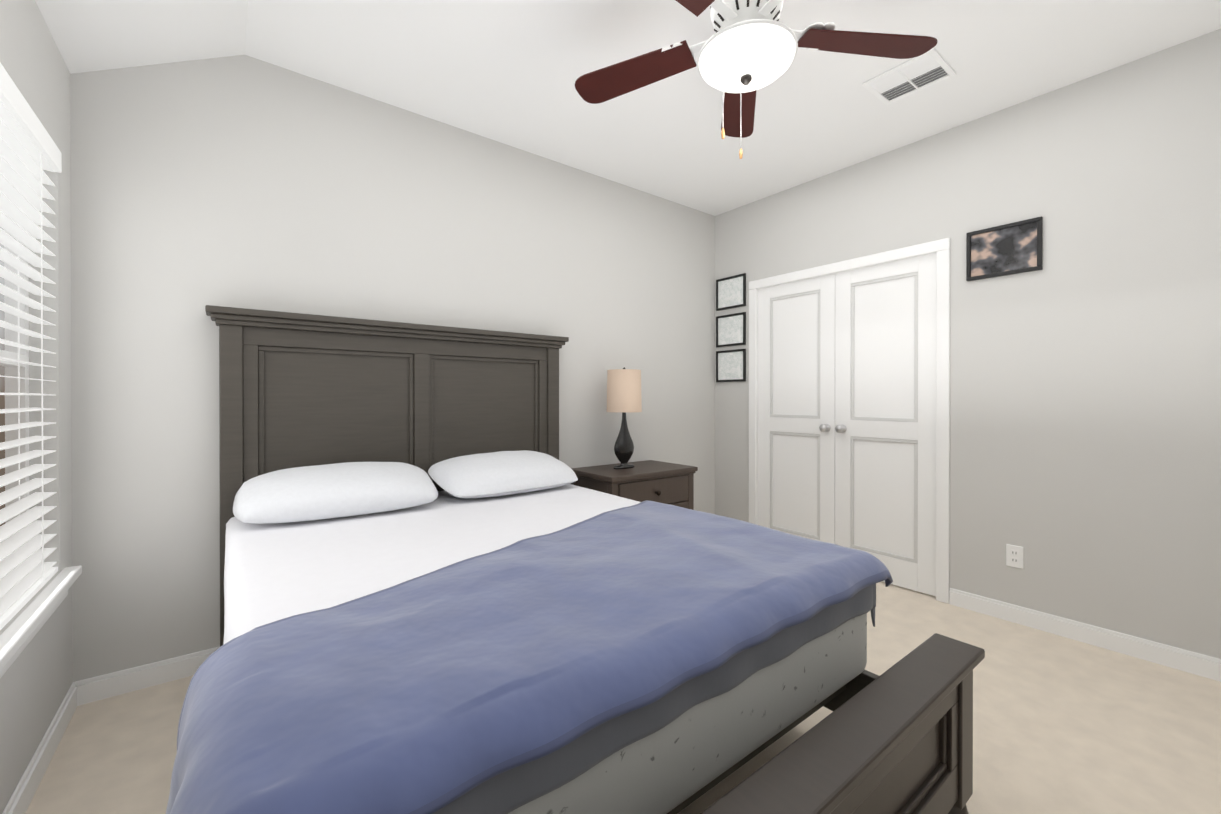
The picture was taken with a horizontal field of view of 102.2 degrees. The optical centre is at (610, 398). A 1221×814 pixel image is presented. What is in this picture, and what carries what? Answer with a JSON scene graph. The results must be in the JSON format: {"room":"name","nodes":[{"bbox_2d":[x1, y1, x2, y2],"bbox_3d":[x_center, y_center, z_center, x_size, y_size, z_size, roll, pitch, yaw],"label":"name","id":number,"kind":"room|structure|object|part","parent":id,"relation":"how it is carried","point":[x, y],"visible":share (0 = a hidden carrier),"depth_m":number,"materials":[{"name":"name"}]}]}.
{"room":"bedroom","nodes":[
{"label":"bedroom","id":0,"kind":"room"},
{"bbox_2d":[0,0,72,813],"bbox_3d":[-1.050,-0.028,0.485,0.120,2.431,3.483,0,0,-38],"label":"wall","id":1,"kind":"structure","parent":0,"point":[36,680],"depth_m":1.72,"materials":[{"name":"paint"}]},
{"bbox_2d":[0,227,28,540],"bbox_3d":[-1.579,-0.127,1.085,0.084,2.095,2.120,0,0,-38],"label":"window","id":2,"kind":"structure","parent":1,"relation":"in","point":[2,389],"depth_m":1.67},
{"bbox_2d":[0,63,61,629],"bbox_3d":[-1.513,-0.131,1.136,0.069,1.486,1.512,0,0,-38],"label":"window blind","id":3,"kind":"object","parent":1,"relation":"attached to","point":[29,150],"visible":1,"depth_m":1.51,"materials":[{"name":"white plastic"}]},
{"bbox_2d":[2,682,76,813],"bbox_3d":[-0.997,1.141,0.530,0.014,0.092,3.483,0,0,-38],"label":"baseboard","id":4,"kind":"structure","parent":1,"relation":"attached to","point":[20,800],"depth_m":1.55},
{"bbox_2d":[0,565,81,677],"bbox_3d":[-1.519,0.668,1.134,0.155,0.095,1.660,0,0,-38],"label":"window sill","id":5,"kind":"structure","parent":1,"relation":"attached to","point":[18,634],"depth_m":1.43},
{"bbox_2d":[70,55,714,681],"bbox_3d":[-0.628,-0.214,3.098,3.999,2.784,0.120,0,0,-38],"label":"wall","id":6,"kind":"structure","parent":0,"point":[242,181],"depth_m":2.29,"materials":[{"name":"paint"}]},
{"bbox_2d":[75,646,219,705],"bbox_3d":[-0.587,1.133,3.050,3.759,0.092,0.014,0,0,-38],"label":"baseboard","id":7,"kind":"structure","parent":6,"relation":"attached to","point":[97,688],"depth_m":2.00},
{"bbox_2d":[25,581,1220,813],"bbox_3d":[0.480,1.223,1.682,3.999,0.080,3.723,0,0,-38],"label":"floor","id":8,"kind":"structure","parent":0,"point":[1063,725],"depth_m":1.74,"materials":[{"name":"carpet"}]},
{"bbox_2d":[166,305,984,813],"bbox_3d":[-0.344,0.398,1.759,1.808,1.570,2.315,0,0,-38],"label":"bed","id":9,"kind":"object","parent":8,"relation":"on","point":[446,587],"visible":1,"depth_m":1.22,"materials":[{"name":"blue fabric"}]},
{"bbox_2d":[233,462,437,523],"bbox_3d":[-1.195,0.396,2.204,0.785,0.196,0.441,0,0,-38],"label":"pillow","id":10,"kind":"object","parent":9,"relation":"on","point":[263,492],"depth_m":2.09,"materials":[{"name":"white fabric"}]},
{"bbox_3d":[-1.005,0.395,2.629,1.781,1.570,0.130,0,0,-38],"label":"headboard","id":11,"kind":"part","parent":9,"relation":"part of","materials":[{"name":"brown wood"}]},
{"bbox_2d":[428,450,577,497],"bbox_3d":[-0.574,0.395,2.707,0.783,0.195,0.432,0,0,-38],"label":"pillow","id":12,"kind":"object","parent":9,"relation":"on","point":[454,473],"depth_m":2.58,"materials":[{"name":"white fabric"}]},
{"bbox_2d":[166,500,892,813],"bbox_3d":[-0.122,0.782,1.460,1.787,0.618,1.124,0,0,-38],"label":"blanket","id":13,"kind":"object","parent":9,"relation":"on","point":[630,658],"depth_m":1.01,"materials":[{"name":"blue fabric"}]},
{"bbox_2d":[433,584,875,813],"bbox_3d":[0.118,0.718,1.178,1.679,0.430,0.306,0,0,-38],"label":"mattress","id":14,"kind":"object","parent":9,"relation":"on","point":[651,758],"depth_m":1.03,"materials":[{"name":"fabric"}]},
{"bbox_3d":[-0.404,0.699,1.848,1.630,0.368,1.955,0,0,-38],"label":"mattress","id":15,"kind":"part","parent":9,"relation":"part of","materials":[{"name":"fabric"}]},
{"bbox_3d":[0.333,0.943,0.899,1.717,0.487,0.124,0,0,-38],"label":"footboard","id":16,"kind":"part","parent":9,"relation":"part of","materials":[{"name":"brown wood"}]},
{"bbox_2d":[571,460,697,509],"bbox_3d":[0.164,0.820,3.316,0.746,0.715,0.496,0,0,-38],"label":"nightstand","id":17,"kind":"object","parent":8,"relation":"on","point":[661,482],"visible":0.27,"depth_m":3.18,"materials":[{"name":"brown wood"}]},
{"bbox_2d":[607,367,641,468],"bbox_3d":[0.092,0.124,3.301,0.236,0.675,0.236,0,0,-38],"label":"lamp","id":18,"kind":"object","parent":17,"relation":"on","point":[623,390],"visible":1,"depth_m":3.22,"materials":[{"name":"beige fabric"}]},
{"bbox_2d":[35,0,1220,215],"bbox_3d":[0.464,-1.404,1.661,4.039,0.493,3.723,0,0,-38],"label":"ceiling","id":19,"kind":"structure","parent":0,"point":[507,72],"depth_m":2.25,"materials":[{"name":"paint"}]},
{"bbox_2d":[575,0,937,158],"bbox_3d":[0.447,-1.211,1.672,1.294,0.680,1.324,0,0,-38],"label":"fan","id":20,"kind":"object","parent":19,"relation":"hanging from","point":[748,49],"visible":1,"depth_m":1.73,"materials":[{"name":"brown wood"}]},
{"bbox_2d":[862,48,955,104],"bbox_3d":[1.441,-1.547,2.385,0.280,0.010,0.315,0,0,-38],"label":"ceiling vent","id":21,"kind":"object","parent":19,"relation":"in","point":[929,68],"visible":1,"depth_m":2.37,"materials":[{"name":"white metal"}]},
{"bbox_2d":[715,29,1220,658],"bbox_3d":[2.009,-0.213,2.869,0.120,2.784,3.483,0,0,-38],"label":"wall","id":22,"kind":"structure","parent":0,"point":[1085,417],"depth_m":2.42,"materials":[{"name":"paint"}]},
{"bbox_2d":[716,273,745,310],"bbox_3d":[0.990,-0.877,4.061,0.018,0.262,0.295,0,0,-38],"label":"framed certificate","id":23,"kind":"object","parent":22,"relation":"attached to","point":[731,292],"visible":0.98,"depth_m":4.05,"materials":[{"name":"paper"}]},
{"bbox_2d":[716,312,745,347],"bbox_3d":[0.990,-0.567,4.062,0.018,0.262,0.295,0,0,-38],"label":"framed certificate","id":24,"kind":"object","parent":22,"relation":"attached to","point":[730,329],"visible":1,"depth_m":4.05,"materials":[{"name":"paper"}]},
{"bbox_2d":[716,349,745,381],"bbox_3d":[0.990,-0.273,4.064,0.018,0.262,0.295,0,0,-38],"label":"framed certificate","id":25,"kind":"object","parent":22,"relation":"attached to","point":[730,365],"visible":0.98,"depth_m":4.06,"materials":[{"name":"paper"}]},
{"bbox_2d":[758,274,834,543],"bbox_3d":[1.341,0.150,3.628,0.101,2.030,0.620,0,0,-38],"label":"closet door","id":26,"kind":"structure","parent":22,"relation":"in","point":[796,408],"depth_m":3.62,"materials":[{"name":"paint"}]},
{"bbox_2d":[749,238,949,603],"bbox_3d":[1.574,0.124,3.415,0.137,2.107,1.378,0,0,-38],"label":"trim","id":27,"kind":"structure","parent":22,"relation":"attached to","point":[941,248],"depth_m":2.88,"materials":[{"name":"white wood"}]},
{"bbox_2d":[835,253,936,595],"bbox_3d":[1.724,0.151,3.137,0.101,2.030,0.620,0,0,-38],"label":"closet door","id":28,"kind":"structure","parent":22,"relation":"in","point":[885,413],"depth_m":3.12,"materials":[{"name":"paint"}]},
{"bbox_2d":[966,216,1042,280],"bbox_3d":[2.100,-0.795,2.638,0.018,0.270,0.325,0,0,-38],"label":"framed photo","id":29,"kind":"object","parent":22,"relation":"attached to","point":[1007,249],"visible":1,"depth_m":2.63},
{"bbox_2d":[1006,544,1022,568],"bbox_3d":[2.137,0.832,2.605,0.008,0.116,0.072,0,0,-38],"label":"electrical outlet plate","id":30,"kind":"object","parent":22,"relation":"attached to","point":[1014,555],"visible":1,"depth_m":2.60,"materials":[{"name":"white plastic"}]},
{"bbox_2d":[949,588,1220,681],"bbox_3d":[2.490,1.136,2.148,0.014,0.092,1.747,0,0,-38],"label":"baseboard","id":31,"kind":"structure","parent":22,"relation":"attached to","point":[1202,665],"depth_m":2.36,"materials":[{"name":"white wood"}]}
]}

